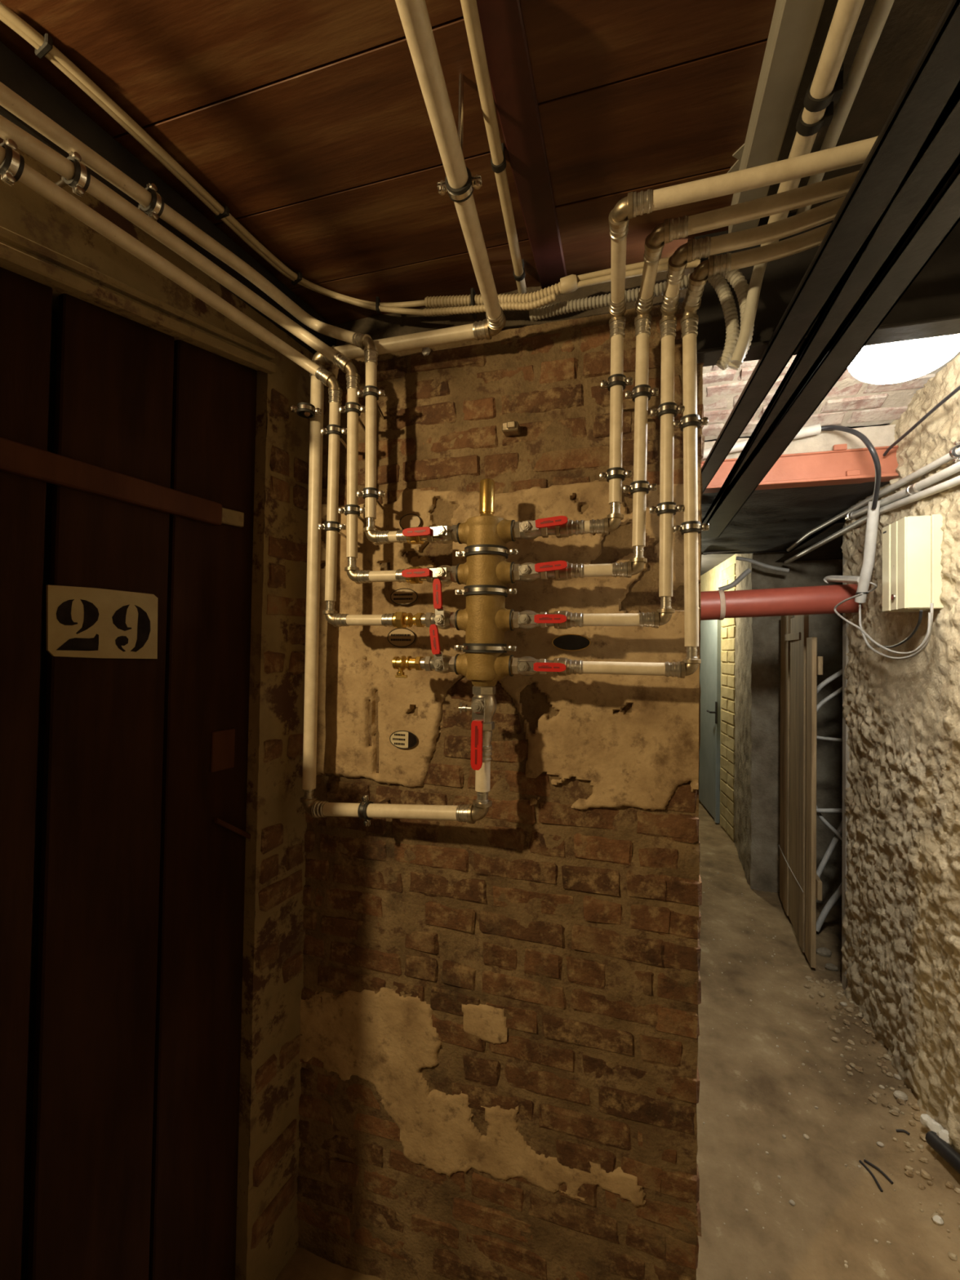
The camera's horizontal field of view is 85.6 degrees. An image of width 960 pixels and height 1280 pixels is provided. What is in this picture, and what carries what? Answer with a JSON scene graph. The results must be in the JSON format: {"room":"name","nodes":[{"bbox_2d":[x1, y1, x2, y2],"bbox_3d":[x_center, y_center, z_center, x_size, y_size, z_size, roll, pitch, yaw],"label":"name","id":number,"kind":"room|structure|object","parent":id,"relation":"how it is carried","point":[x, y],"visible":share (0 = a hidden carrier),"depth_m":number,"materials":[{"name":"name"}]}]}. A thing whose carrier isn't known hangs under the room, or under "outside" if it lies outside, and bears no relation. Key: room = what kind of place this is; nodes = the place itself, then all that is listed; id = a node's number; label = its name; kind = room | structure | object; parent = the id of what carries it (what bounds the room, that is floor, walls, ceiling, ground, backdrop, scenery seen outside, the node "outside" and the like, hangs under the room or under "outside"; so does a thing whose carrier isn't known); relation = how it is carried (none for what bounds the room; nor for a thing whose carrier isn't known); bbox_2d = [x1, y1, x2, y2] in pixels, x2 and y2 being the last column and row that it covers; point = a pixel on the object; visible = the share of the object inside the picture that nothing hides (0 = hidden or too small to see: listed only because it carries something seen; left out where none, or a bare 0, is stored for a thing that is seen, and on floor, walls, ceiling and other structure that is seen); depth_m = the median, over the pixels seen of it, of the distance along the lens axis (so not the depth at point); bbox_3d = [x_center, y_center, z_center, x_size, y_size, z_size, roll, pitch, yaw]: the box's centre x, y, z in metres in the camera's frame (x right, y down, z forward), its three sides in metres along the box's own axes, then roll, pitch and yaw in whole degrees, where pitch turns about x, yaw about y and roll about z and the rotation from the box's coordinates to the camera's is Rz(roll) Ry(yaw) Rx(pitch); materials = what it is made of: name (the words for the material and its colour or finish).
{"room":"basement corridor","nodes":[
{"label":"basement corridor","id":0,"kind":"room"},
{"bbox_2d":[0,137,313,1279],"bbox_3d":[-0.665,0.362,1.048,0.224,2.425,0.808,0,-1,24],"label":"wall","id":1,"kind":"structure","parent":0,"point":[268,1223],"depth_m":1.25,"materials":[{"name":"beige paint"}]},
{"bbox_2d":[0,138,24,186],"bbox_3d":[-0.690,-0.678,0.746,0.085,0.061,0.021,0,-1,24],"label":"clip","id":2,"kind":"object","parent":1,"relation":"attached to","point":[11,168],"visible":1,"depth_m":0.73,"materials":[{"name":"silver metal"}]},
{"bbox_2d":[54,151,90,197],"bbox_3d":[-0.655,-0.731,0.824,0.085,0.060,0.024,0,-1,24],"label":"clip","id":3,"kind":"object","parent":1,"relation":"attached to","point":[79,183],"visible":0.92,"depth_m":0.81,"materials":[{"name":"silver metal"}]},
{"bbox_2d":[0,266,267,1279],"bbox_3d":[-0.700,0.380,1.012,0.108,2.303,0.639,0,-1,24],"label":"door","id":4,"kind":"structure","parent":1,"relation":"in","point":[127,447],"depth_m":0.97,"materials":[{"name":"brown paint"}]},
{"bbox_2d":[0,226,275,373],"bbox_3d":[-0.611,-0.627,1.008,0.027,0.137,0.533,0,-1,24],"label":"trim","id":5,"kind":"structure","parent":1,"relation":"attached to","point":[11,257],"depth_m":0.92,"materials":[{"name":"beige paint"}]},
{"bbox_2d":[137,182,164,221],"bbox_3d":[-0.605,-0.778,0.934,0.085,0.061,0.023,0,-1,25],"label":"clip","id":6,"kind":"object","parent":1,"relation":"attached to","point":[155,209],"visible":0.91,"depth_m":0.92,"materials":[{"name":"silver metal"}]},
{"bbox_2d":[0,41,337,355],"bbox_3d":[-0.610,-0.825,1.043,0.056,0.104,0.968,0,-1,24],"label":"trim","id":7,"kind":"structure","parent":1,"relation":"attached to","point":[15,73],"depth_m":0.91,"materials":[{"name":"wood"}]},
{"bbox_2d":[290,402,321,425],"bbox_3d":[-0.443,-0.555,1.304,0.070,0.020,0.147,1,-1,-24],"label":"clamp","id":8,"kind":"object","parent":1,"relation":"attached to","point":[304,410],"visible":0.98,"depth_m":1.25,"materials":[{"name":"silver metal"}]},
{"bbox_2d":[300,0,506,823],"bbox_3d":[-0.096,-0.149,0.992,0.386,1.165,0.847,1,-1,-24],"label":"supply pipe","id":9,"kind":"object","parent":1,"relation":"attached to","point":[414,15],"visible":0.85,"depth_m":1.17,"materials":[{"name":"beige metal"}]},
{"bbox_2d":[458,685,496,770],"bbox_3d":[0.001,0.183,1.106,0.072,0.169,0.088,1,-1,-25],"label":"valve","id":10,"kind":"object","parent":9,"relation":"attached to","point":[483,703],"visible":1,"depth_m":1.08,"materials":[{"name":"silver metal"}]},
{"bbox_2d":[453,478,515,686],"bbox_3d":[0.013,-0.123,1.119,0.125,0.444,0.088,1,-1,16],"label":"manifold","id":11,"kind":"object","parent":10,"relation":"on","point":[485,619],"visible":0.91,"depth_m":1.08,"materials":[{"name":"gold metal"}]},
{"bbox_2d":[391,624,455,677],"bbox_3d":[-0.125,0.026,1.144,0.150,0.119,0.064,1,-1,16],"label":"valve","id":12,"kind":"object","parent":11,"relation":"attached to","point":[440,663],"visible":0.99,"depth_m":1.14,"materials":[{"name":"silver metal"}]},
{"bbox_2d":[391,578,455,629],"bbox_3d":[-0.124,-0.077,1.146,0.151,0.107,0.064,1,-1,16],"label":"valve","id":13,"kind":"object","parent":11,"relation":"attached to","point":[443,620],"visible":0.98,"depth_m":1.13,"materials":[{"name":"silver metal"}]},
{"bbox_2d":[401,564,457,583],"bbox_3d":[-0.108,-0.145,1.143,0.120,0.041,0.064,1,-1,16],"label":"valve","id":14,"kind":"object","parent":11,"relation":"attached to","point":[446,574],"visible":0.97,"depth_m":1.12,"materials":[{"name":"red metal"}]},
{"bbox_2d":[402,524,457,544],"bbox_3d":[-0.107,-0.235,1.145,0.120,0.041,0.064,1,-1,16],"label":"valve","id":15,"kind":"object","parent":11,"relation":"attached to","point":[444,534],"visible":1,"depth_m":1.13,"materials":[{"name":"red metal"}]},
{"bbox_2d":[453,643,515,653],"bbox_3d":[0.033,0.018,1.141,0.125,0.019,0.164,0,-2,44],"label":"clamp","id":16,"kind":"object","parent":11,"relation":"attached to","point":[465,647],"visible":1,"depth_m":1.08,"materials":[{"name":"silver metal"}]},
{"bbox_2d":[454,584,516,597],"bbox_3d":[0.035,-0.103,1.143,0.125,0.019,0.164,0,-2,44],"label":"clamp","id":17,"kind":"object","parent":11,"relation":"attached to","point":[477,588],"visible":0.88,"depth_m":1.08,"materials":[{"name":"silver metal"}]},
{"bbox_2d":[455,544,517,559],"bbox_3d":[0.037,-0.187,1.145,0.125,0.019,0.164,0,-2,44],"label":"clamp","id":18,"kind":"object","parent":11,"relation":"on","point":[475,548],"visible":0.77,"depth_m":1.08,"materials":[{"name":"silver metal"}]},
{"bbox_2d":[511,656,570,675],"bbox_3d":[0.124,0.055,1.071,0.120,0.041,0.064,1,-1,16],"label":"valve","id":19,"kind":"object","parent":11,"relation":"attached to","point":[525,665],"visible":0.98,"depth_m":1.05,"materials":[{"name":"silver metal"}]},
{"bbox_2d":[511,610,570,629],"bbox_3d":[0.126,-0.042,1.072,0.120,0.041,0.064,1,-1,16],"label":"valve","id":20,"kind":"object","parent":11,"relation":"attached to","point":[525,620],"visible":0.99,"depth_m":1.06,"materials":[{"name":"silver metal"}]},
{"bbox_2d":[512,560,570,582],"bbox_3d":[0.127,-0.143,1.074,0.120,0.041,0.064,1,-1,16],"label":"valve","id":21,"kind":"object","parent":11,"relation":"attached to","point":[558,570],"visible":0.98,"depth_m":1.06,"materials":[{"name":"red metal"}]},
{"bbox_2d":[512,515,572,539],"bbox_3d":[0.129,-0.232,1.076,0.120,0.041,0.064,1,-1,16],"label":"valve","id":22,"kind":"object","parent":11,"relation":"attached to","point":[558,526],"visible":0.97,"depth_m":1.06,"materials":[{"name":"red metal"}]},
{"bbox_2d":[0,0,950,441],"bbox_3d":[0.240,-0.922,2.661,4.150,0.167,8.600,1,-1,16],"label":"ceiling","id":23,"kind":"structure","parent":0,"point":[308,120],"depth_m":0.87,"materials":[{"name":"brown wood"}]},
{"bbox_2d":[0,14,423,315],"bbox_3d":[-0.482,-0.845,1.067,0.804,0.084,0.224,2,-2,-45],"label":"cable","id":24,"kind":"object","parent":23,"relation":"attached to","point":[357,303],"visible":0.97,"depth_m":0.98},
{"bbox_2d":[0,1,425,307],"bbox_3d":[-0.472,-0.857,1.068,0.222,0.058,0.796,0,-2,45],"label":"pipe","id":25,"kind":"object","parent":23,"relation":"attached to","point":[5,11],"visible":1,"depth_m":0.92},
{"bbox_2d":[436,73,482,202],"bbox_3d":[-0.031,-0.795,0.813,0.070,0.207,0.020,1,-1,11],"label":"clamp","id":26,"kind":"object","parent":23,"relation":"hanging from","point":[461,194],"visible":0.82,"depth_m":0.81,"materials":[{"name":"silver metal"}]},
{"bbox_2d":[460,0,526,293],"bbox_3d":[0.040,-0.853,0.959,0.021,0.020,0.614,1,-1,12],"label":"conduit","id":27,"kind":"object","parent":23,"relation":"attached to","point":[469,7],"visible":0.86,"depth_m":0.85,"materials":[{"name":"plastic"}]},
{"bbox_2d":[424,281,562,308],"bbox_3d":[0.031,-0.807,1.224,0.343,0.061,0.025,1,-1,16],"label":"conduit","id":28,"kind":"object","parent":23,"relation":"attached to","point":[460,300],"visible":0.72,"depth_m":1.22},
{"bbox_2d":[470,287,476,319],"bbox_3d":[-0.015,-0.802,1.238,0.008,0.058,0.032,1,-1,16],"label":"clip","id":29,"kind":"object","parent":28,"relation":"attached to","point":[473,293],"visible":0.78,"depth_m":1.22,"materials":[{"name":"plastic"}]},
{"bbox_2d":[422,293,555,316],"bbox_3d":[0.017,-0.771,1.201,0.319,0.044,0.016,1,-1,16],"label":"conduit","id":30,"kind":"object","parent":29,"relation":"attached to","point":[521,306],"visible":0.88,"depth_m":1.20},
{"bbox_2d":[560,274,577,294],"bbox_3d":[0.202,-0.805,1.174,0.040,0.036,0.033,1,-1,16],"label":"socket","id":31,"kind":"object","parent":28,"relation":"attached to","point":[569,284],"visible":1,"depth_m":1.16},
{"bbox_2d":[576,257,698,281],"bbox_3d":[0.337,-0.814,1.135,0.269,0.017,0.013,1,-1,16],"label":"cable","id":32,"kind":"object","parent":31,"relation":"attached to","point":[664,260],"visible":0.49,"depth_m":1.15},
{"bbox_2d":[577,259,700,288],"bbox_3d":[0.337,-0.800,1.135,0.269,0.017,0.013,1,-1,16],"label":"cable","id":33,"kind":"object","parent":31,"relation":"attached to","point":[662,268],"visible":0.54,"depth_m":1.13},
{"bbox_2d":[728,0,824,233],"bbox_3d":[0.462,-0.858,0.808,0.052,0.050,0.530,1,-1,16],"label":"channel","id":34,"kind":"object","parent":23,"relation":"attached to","point":[794,23],"visible":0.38,"depth_m":0.78,"materials":[{"name":"metal"}]},
{"bbox_2d":[760,0,864,246],"bbox_3d":[0.517,-0.832,0.791,0.048,0.069,0.570,1,-1,16],"label":"insulated pipe","id":35,"kind":"object","parent":23,"relation":"hanging from","point":[826,87],"visible":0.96,"depth_m":0.76,"materials":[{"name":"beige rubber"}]},
{"bbox_2d":[701,0,959,493],"bbox_3d":[0.715,-0.725,1.501,0.064,0.290,2.757,1,-1,13],"label":"channel","id":36,"kind":"object","parent":23,"relation":"attached to","point":[935,75],"visible":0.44,"depth_m":0.71,"materials":[{"name":"metal"}]},
{"bbox_2d":[701,80,959,532],"bbox_3d":[0.808,-0.724,1.474,0.070,0.290,2.751,1,-1,16],"label":"channel","id":37,"kind":"object","parent":23,"relation":"attached to","point":[941,158],"visible":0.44,"depth_m":0.82,"materials":[{"name":"metal"}]},
{"bbox_2d":[701,163,959,537],"bbox_3d":[0.836,-0.724,1.466,0.115,0.290,2.750,1,-1,16],"label":"channel","id":38,"kind":"object","parent":23,"relation":"attached to","point":[941,217],"visible":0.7,"depth_m":1.01,"materials":[{"name":"metal"}]},
{"bbox_2d":[795,0,894,233],"bbox_3d":[0.561,-0.826,0.794,0.022,0.021,0.500,1,-1,16],"label":"conduit","id":39,"kind":"object","parent":23,"relation":"hanging from","point":[882,8],"visible":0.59,"depth_m":0.75,"materials":[{"name":"plastic"}]},
{"bbox_2d":[296,302,705,1279],"bbox_3d":[0.048,0.430,1.685,1.152,2.341,0.928,1,-1,16],"label":"wall","id":40,"kind":"structure","parent":0,"point":[500,1028],"depth_m":1.22,"materials":[{"name":"brick"}]},
{"bbox_2d":[320,424,346,449],"bbox_3d":[-0.332,-0.494,1.284,0.067,0.020,0.144,1,-1,16],"label":"clamp","id":41,"kind":"object","parent":40,"relation":"attached to","point":[331,428],"visible":0.87,"depth_m":1.22,"materials":[{"name":"silver metal"}]},
{"bbox_2d":[0,145,394,626],"bbox_3d":[-0.599,-0.371,0.850,0.245,0.659,1.062,0,-1,38],"label":"pipe","id":42,"kind":"object","parent":41,"relation":"attached to","point":[31,178],"visible":0.98,"depth_m":1.11,"materials":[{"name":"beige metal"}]},
{"bbox_2d":[338,401,365,432],"bbox_3d":[-0.286,-0.541,1.272,0.067,0.021,0.144,1,-1,16],"label":"clamp","id":43,"kind":"object","parent":40,"relation":"attached to","point":[350,406],"visible":0.88,"depth_m":1.21,"materials":[{"name":"silver metal"}]},
{"bbox_2d":[0,114,406,584],"bbox_3d":[-0.590,-0.453,0.856,0.269,0.621,1.076,0,-1,40],"label":"pipe","id":44,"kind":"object","parent":43,"relation":"attached to","point":[25,142],"visible":0.98,"depth_m":1.09,"materials":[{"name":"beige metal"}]},
{"bbox_2d":[356,487,384,509],"bbox_3d":[-0.240,-0.337,1.254,0.067,0.021,0.144,1,-1,16],"label":"clamp","id":45,"kind":"object","parent":40,"relation":"attached to","point":[367,491],"visible":0.98,"depth_m":1.19,"materials":[{"name":"silver rubber"}]},
{"bbox_2d":[356,385,385,419],"bbox_3d":[-0.240,-0.573,1.259,0.067,0.021,0.144,1,-1,16],"label":"clamp","id":46,"kind":"object","parent":40,"relation":"attached to","point":[368,389],"visible":0.91,"depth_m":1.20,"materials":[{"name":"silver metal"}]},
{"bbox_2d":[0,81,407,545],"bbox_3d":[-0.595,-0.521,0.863,0.286,0.579,1.077,0,-1,40],"label":"pipe","id":47,"kind":"object","parent":46,"relation":"attached to","point":[12,102],"visible":0.94,"depth_m":1.07,"materials":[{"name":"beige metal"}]},
{"bbox_2d":[357,795,390,826],"bbox_3d":[-0.244,0.401,1.266,0.025,0.071,0.150,0,-1,25],"label":"clamp","id":48,"kind":"object","parent":40,"relation":"attached to","point":[362,810],"visible":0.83,"depth_m":1.21,"materials":[{"name":"silver rubber"}]},
{"bbox_2d":[387,627,415,647],"bbox_3d":[-0.195,-0.006,1.287,0.076,0.048,0.004,1,-1,16],"label":"label","id":49,"kind":"object","parent":40,"relation":"attached to","point":[401,637],"visible":0.99,"depth_m":1.28,"materials":[{"name":"metal"}]},
{"bbox_2d":[389,730,417,748],"bbox_3d":[-0.189,0.245,1.279,0.074,0.045,0.004,1,-1,16],"label":"label","id":50,"kind":"object","parent":40,"relation":"attached to","point":[399,739],"visible":1,"depth_m":1.28,"materials":[{"name":"metal"}]},
{"bbox_2d":[390,588,417,604],"bbox_3d":[-0.189,-0.107,1.287,0.074,0.042,0.004,1,-1,16],"label":"label","id":51,"kind":"object","parent":40,"relation":"attached to","point":[401,596],"visible":1,"depth_m":1.29,"materials":[{"name":"metal"}]},
{"bbox_2d":[333,267,693,346],"bbox_3d":[-0.039,-0.802,1.334,1.123,0.170,0.016,1,-1,16],"label":"trim","id":52,"kind":"structure","parent":40,"relation":"attached to","point":[389,325],"depth_m":1.32,"materials":[{"name":"plastic"}]},
{"bbox_2d":[551,634,590,650],"bbox_3d":[0.205,0.006,1.169,0.086,0.038,0.004,1,-1,16],"label":"label","id":53,"kind":"object","parent":40,"relation":"attached to","point":[566,642],"visible":1,"depth_m":1.17,"materials":[{"name":"black plastic"}]},
{"bbox_2d":[528,273,690,321],"bbox_3d":[0.300,-0.768,1.160,0.384,0.050,0.025,1,-1,16],"label":"conduit","id":54,"kind":"object","parent":40,"relation":"attached to","point":[594,302],"visible":0.71,"depth_m":1.17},
{"bbox_2d":[599,466,631,482],"bbox_3d":[0.289,-0.332,1.101,0.064,0.020,0.147,1,-1,16],"label":"clamp","id":55,"kind":"object","parent":40,"relation":"attached to","point":[616,472],"visible":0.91,"depth_m":1.03,"materials":[{"name":"silver rubber"}]},
{"bbox_2d":[600,373,633,391],"bbox_3d":[0.292,-0.519,1.104,0.064,0.020,0.147,1,-1,16],"label":"clamp","id":56,"kind":"object","parent":40,"relation":"attached to","point":[616,379],"visible":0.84,"depth_m":1.04,"materials":[{"name":"silver rubber"}]},
{"bbox_2d":[570,135,878,535],"bbox_3d":[0.320,-0.456,0.847,0.218,0.478,0.536,2,-1,-39],"label":"pipe","id":57,"kind":"object","parent":56,"relation":"attached to","point":[634,204],"visible":0.97,"depth_m":0.80,"materials":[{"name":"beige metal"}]},
{"bbox_2d":[622,480,656,495],"bbox_3d":[0.334,-0.301,1.087,0.064,0.020,0.147,1,-1,16],"label":"clamp","id":58,"kind":"object","parent":40,"relation":"attached to","point":[637,486],"visible":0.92,"depth_m":1.02,"materials":[{"name":"silver rubber"}]},
{"bbox_2d":[625,384,658,402],"bbox_3d":[0.338,-0.491,1.090,0.064,0.020,0.147,1,-1,16],"label":"clamp","id":59,"kind":"object","parent":40,"relation":"attached to","point":[641,389],"visible":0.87,"depth_m":1.02,"materials":[{"name":"silver rubber"}]},
{"bbox_2d":[570,170,859,578],"bbox_3d":[0.363,-0.410,0.891,0.164,0.567,0.521,2,-1,-41],"label":"pipe","id":60,"kind":"object","parent":59,"relation":"attached to","point":[671,229],"visible":0.88,"depth_m":0.93,"materials":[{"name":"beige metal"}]},
{"bbox_2d":[649,502,684,515],"bbox_3d":[0.382,-0.255,1.072,0.064,0.020,0.147,1,-1,16],"label":"clamp","id":61,"kind":"object","parent":40,"relation":"attached to","point":[664,507],"visible":0.91,"depth_m":1.01,"materials":[{"name":"silver metal"}]},
{"bbox_2d":[650,401,684,419],"bbox_3d":[0.385,-0.450,1.075,0.064,0.020,0.147,1,-1,16],"label":"clamp","id":62,"kind":"object","parent":40,"relation":"attached to","point":[666,407],"visible":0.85,"depth_m":1.01,"materials":[{"name":"silver metal"}]},
{"bbox_2d":[569,195,845,628],"bbox_3d":[0.385,-0.358,0.936,0.124,0.668,0.484,2,-2,-43],"label":"pipe","id":63,"kind":"object","parent":62,"relation":"attached to","point":[695,249],"visible":0.94,"depth_m":1.01,"materials":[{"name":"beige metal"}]},
{"bbox_2d":[673,413,707,448],"bbox_3d":[0.425,-0.421,1.063,0.064,0.020,0.147,1,-1,16],"label":"clamp","id":64,"kind":"object","parent":40,"relation":"attached to","point":[691,419],"visible":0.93,"depth_m":1.00,"materials":[{"name":"silver metal"}]},
{"bbox_2d":[568,222,831,678],"bbox_3d":[0.407,-0.309,0.973,0.484,0.765,0.098,0,-1,33],"label":"pipe","id":65,"kind":"object","parent":64,"relation":"attached to","point":[715,264],"visible":0.94,"depth_m":0.99,"materials":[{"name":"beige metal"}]},
{"bbox_2d":[673,520,708,541],"bbox_3d":[0.424,-0.216,1.058,0.064,0.020,0.147,1,-1,16],"label":"clamp","id":66,"kind":"object","parent":40,"relation":"attached to","point":[690,526],"visible":0.95,"depth_m":0.99,"materials":[{"name":"silver metal"}]},
{"bbox_2d":[706,274,739,369],"bbox_3d":[0.489,-0.658,1.057,0.071,0.216,0.029,1,-1,16],"label":"corrugated hose","id":67,"kind":"object","parent":40,"relation":"attached to","point":[721,286],"visible":0.87,"depth_m":1.04,"materials":[{"name":"grey plastic"}]},
{"bbox_2d":[721,269,754,369],"bbox_3d":[0.497,-0.644,1.018,0.075,0.230,0.028,1,-1,16],"label":"corrugated hose","id":68,"kind":"object","parent":40,"relation":"attached to","point":[735,278],"visible":0.47,"depth_m":1.01,"materials":[{"name":"grey plastic"}]},
{"bbox_2d":[730,262,767,364],"bbox_3d":[0.512,-0.630,0.983,0.066,0.203,0.026,0,-1,29],"label":"conduit","id":69,"kind":"object","parent":68,"relation":"attached to","point":[756,281],"visible":0.88,"depth_m":0.97,"materials":[{"name":"plastic"}]},
{"bbox_2d":[693,212,959,366],"bbox_3d":[0.877,-0.742,1.002,0.863,0.290,0.060,1,-1,16],"label":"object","id":70,"kind":"structure","parent":40,"relation":"attached to","point":[930,308],"depth_m":1.06,"materials":[{"name":"metal"}]},
{"bbox_2d":[245,800,959,1279],"bbox_3d":[0.201,1.569,2.613,4.150,0.099,8.600,1,-1,16],"label":"floor","id":71,"kind":"structure","parent":0,"point":[828,1197],"depth_m":1.69,"materials":[{"name":"concrete"}]},
{"bbox_2d":[701,866,933,1279],"bbox_3d":[1.178,1.608,2.359,0.580,0.028,3.116,1,-1,16],"label":"grit","id":72,"kind":"object","parent":71,"relation":"on","point":[876,1241],"visible":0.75,"depth_m":1.72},
{"bbox_2d":[816,881,842,932],"bbox_3d":[1.934,1.442,2.842,0.187,0.327,0.030,1,-1,16],"label":"pipe","id":73,"kind":"object","parent":71,"relation":"on","point":[837,893],"visible":0.67,"depth_m":2.84,"materials":[{"name":"grey plastic"}]},
{"bbox_2d":[803,976,959,1272],"bbox_3d":[1.383,1.569,1.693,0.187,0.078,1.605,1,-1,16],"label":"rubble","id":74,"kind":"object","parent":71,"relation":"on","point":[924,1174],"visible":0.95,"depth_m":1.82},
{"bbox_2d":[925,1130,959,1173],"bbox_3d":[1.381,1.511,1.502,0.042,0.071,0.181,1,-1,3],"label":"pipe","id":75,"kind":"object","parent":71,"relation":"on","point":[937,1144],"visible":1,"depth_m":1.53,"materials":[{"name":"metal"}]},
{"bbox_2d":[698,554,736,841],"bbox_3d":[2.316,0.446,5.336,0.533,2.516,2.122,1,-1,-2],"label":"wall","id":76,"kind":"structure","parent":0,"point":[723,574],"depth_m":4.48,"materials":[{"name":"brick"}]},
{"bbox_2d":[698,619,720,823],"bbox_3d":[2.241,0.623,5.162,0.123,2.093,0.920,1,-1,11],"label":"door","id":77,"kind":"structure","parent":76,"relation":"in","point":[710,630],"depth_m":4.97,"materials":[{"name":"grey metal"}]},
{"bbox_2d":[733,551,842,906],"bbox_3d":[2.269,0.415,3.733,0.743,2.522,0.955,1,-1,16],"label":"wall","id":78,"kind":"structure","parent":0,"point":[757,784],"depth_m":3.40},
{"bbox_2d":[778,614,822,968],"bbox_3d":[1.758,0.716,2.884,0.064,1.769,0.818,0,-1,21],"label":"plank door","id":79,"kind":"structure","parent":78,"relation":"in","point":[800,884],"depth_m":2.73,"materials":[{"name":"wood"}]},
{"bbox_2d":[700,481,889,575],"bbox_3d":[2.064,-0.745,4.104,1.400,0.388,4.400,1,-1,16],"label":"ceiling","id":80,"kind":"structure","parent":0,"point":[770,520],"depth_m":2.52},
{"bbox_2d":[774,522,844,562],"bbox_3d":[2.070,0.529,2.821,0.600,2.185,1.122,1,-1,16],"label":"wall","id":81,"kind":"structure","parent":0,"point":[833,549],"depth_m":2.98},
{"bbox_2d":[816,820,842,877],"bbox_3d":[1.912,1.132,2.820,0.182,0.398,0.026,1,-1,16],"label":"pipe","id":82,"kind":"object","parent":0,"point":[835,839],"visible":0.56,"depth_m":2.81,"materials":[{"name":"grey plastic"}]},
{"bbox_2d":[702,351,959,461],"bbox_3d":[1.049,-0.857,1.527,0.870,0.268,1.100,1,-1,16],"label":"brick wall","id":83,"kind":"structure","parent":0,"point":[851,402],"depth_m":1.92,"materials":[{"name":"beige brick"}]},
{"bbox_2d":[847,333,959,384],"bbox_3d":[0.944,-0.750,1.152,0.212,0.327,0.212,1,-1,16],"label":"lamp","id":84,"kind":"object","parent":83,"relation":"attached to","point":[901,361],"visible":0.41,"depth_m":1.12,"materials":[{"name":"glass"}]},
{"bbox_2d":[840,354,959,1154],"bbox_3d":[1.047,0.309,0.239,0.065,2.575,4.460,1,-1,16],"label":"wall","id":85,"kind":"structure","parent":0,"point":[900,949],"depth_m":1.80,"materials":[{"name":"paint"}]},
{"bbox_2d":[841,525,850,990],"bbox_3d":[1.728,0.545,2.370,0.112,2.165,0.053,1,-1,16],"label":"trim","id":86,"kind":"structure","parent":85,"relation":"attached to","point":[846,759],"depth_m":2.38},
{"bbox_2d":[854,500,879,603],"bbox_3d":[1.522,-0.341,2.039,0.037,0.384,0.163,1,-1,16],"label":"conduit","id":87,"kind":"object","parent":85,"relation":"attached to","point":[873,515],"visible":0.9,"depth_m":2.01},
{"bbox_2d":[833,592,931,654],"bbox_3d":[1.452,-0.067,1.884,0.040,0.238,0.579,1,-1,9],"label":"cable","id":88,"kind":"object","parent":87,"relation":"hanging from","point":[929,626],"visible":1,"depth_m":1.85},
{"bbox_2d":[858,603,933,659],"bbox_3d":[1.487,-0.055,1.862,0.029,0.250,0.490,1,-1,14],"label":"cable","id":89,"kind":"object","parent":87,"relation":"hanging from","point":[931,605],"visible":0.86,"depth_m":1.84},
{"bbox_2d":[783,475,959,564],"bbox_3d":[1.647,-0.479,2.312,0.025,0.085,1.970,1,-1,16],"label":"pipe","id":90,"kind":"object","parent":85,"relation":"attached to","point":[954,482],"visible":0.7,"depth_m":1.92,"materials":[{"name":"grey plastic"}]},
{"bbox_2d":[786,447,959,551],"bbox_3d":[1.637,-0.560,2.283,0.023,0.088,1.914,1,-1,16],"label":"pipe","id":91,"kind":"object","parent":85,"relation":"attached to","point":[946,458],"visible":0.8,"depth_m":1.94,"materials":[{"name":"grey plastic"}]},
{"bbox_2d":[844,461,959,520],"bbox_3d":[1.506,-0.541,1.837,0.036,0.105,0.983,1,-1,16],"label":"pipe","id":92,"kind":"object","parent":85,"relation":"attached to","point":[920,486],"visible":0.96,"depth_m":1.75,"materials":[{"name":"grey plastic"}]},
{"bbox_2d":[882,514,943,612],"bbox_3d":[1.455,-0.249,1.733,0.135,0.302,0.161,1,-1,16],"label":"box","id":93,"kind":"object","parent":85,"relation":"attached to","point":[912,567],"visible":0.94,"depth_m":1.67,"materials":[{"name":"beige plastic"}]},
{"bbox_3d":[1.200,0.405,3.681,0.062,2.503,5.252,1,-1,16],"label":"wall","id":94,"kind":"structure","parent":0,"visible":0},
{"bbox_2d":[700,583,862,620],"bbox_3d":[1.242,-0.167,2.413,1.030,0.179,0.143,1,-1,16],"label":"drain pipe","id":95,"kind":"object","parent":94,"relation":"attached to","point":[719,605],"visible":0.73,"depth_m":2.33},
{"bbox_2d":[700,589,725,620],"bbox_3d":[0.948,-0.160,2.499,0.418,0.158,0.143,1,-1,16],"label":"socket","id":96,"kind":"object","parent":95,"relation":"attached to","point":[713,606],"depth_m":2.40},
{"bbox_2d":[701,444,898,493],"bbox_3d":[1.182,-0.675,2.046,0.863,0.137,0.071,1,-1,16],"label":"steel beam","id":97,"kind":"structure","parent":94,"relation":"attached to","point":[842,465],"depth_m":1.99,"materials":[{"name":"metal"}]},
{"bbox_2d":[702,423,821,458],"bbox_3d":[1.088,-0.774,2.030,0.426,0.099,0.037,1,-1,16],"label":"conduit","id":98,"kind":"object","parent":97,"relation":"attached to","point":[814,429],"visible":0.34,"depth_m":1.98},
{"bbox_2d":[821,425,880,509],"bbox_3d":[1.377,-0.653,1.878,0.240,0.311,0.199,1,-1,2],"label":"cable","id":99,"kind":"object","parent":98,"relation":"attached to","point":[863,437],"visible":1,"depth_m":1.85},
{"bbox_2d":[882,385,959,456],"bbox_3d":[1.413,-0.699,1.656,0.010,0.035,0.526,1,-1,16],"label":"cable","id":100,"kind":"object","parent":97,"relation":"attached to","point":[957,389],"visible":1,"depth_m":1.65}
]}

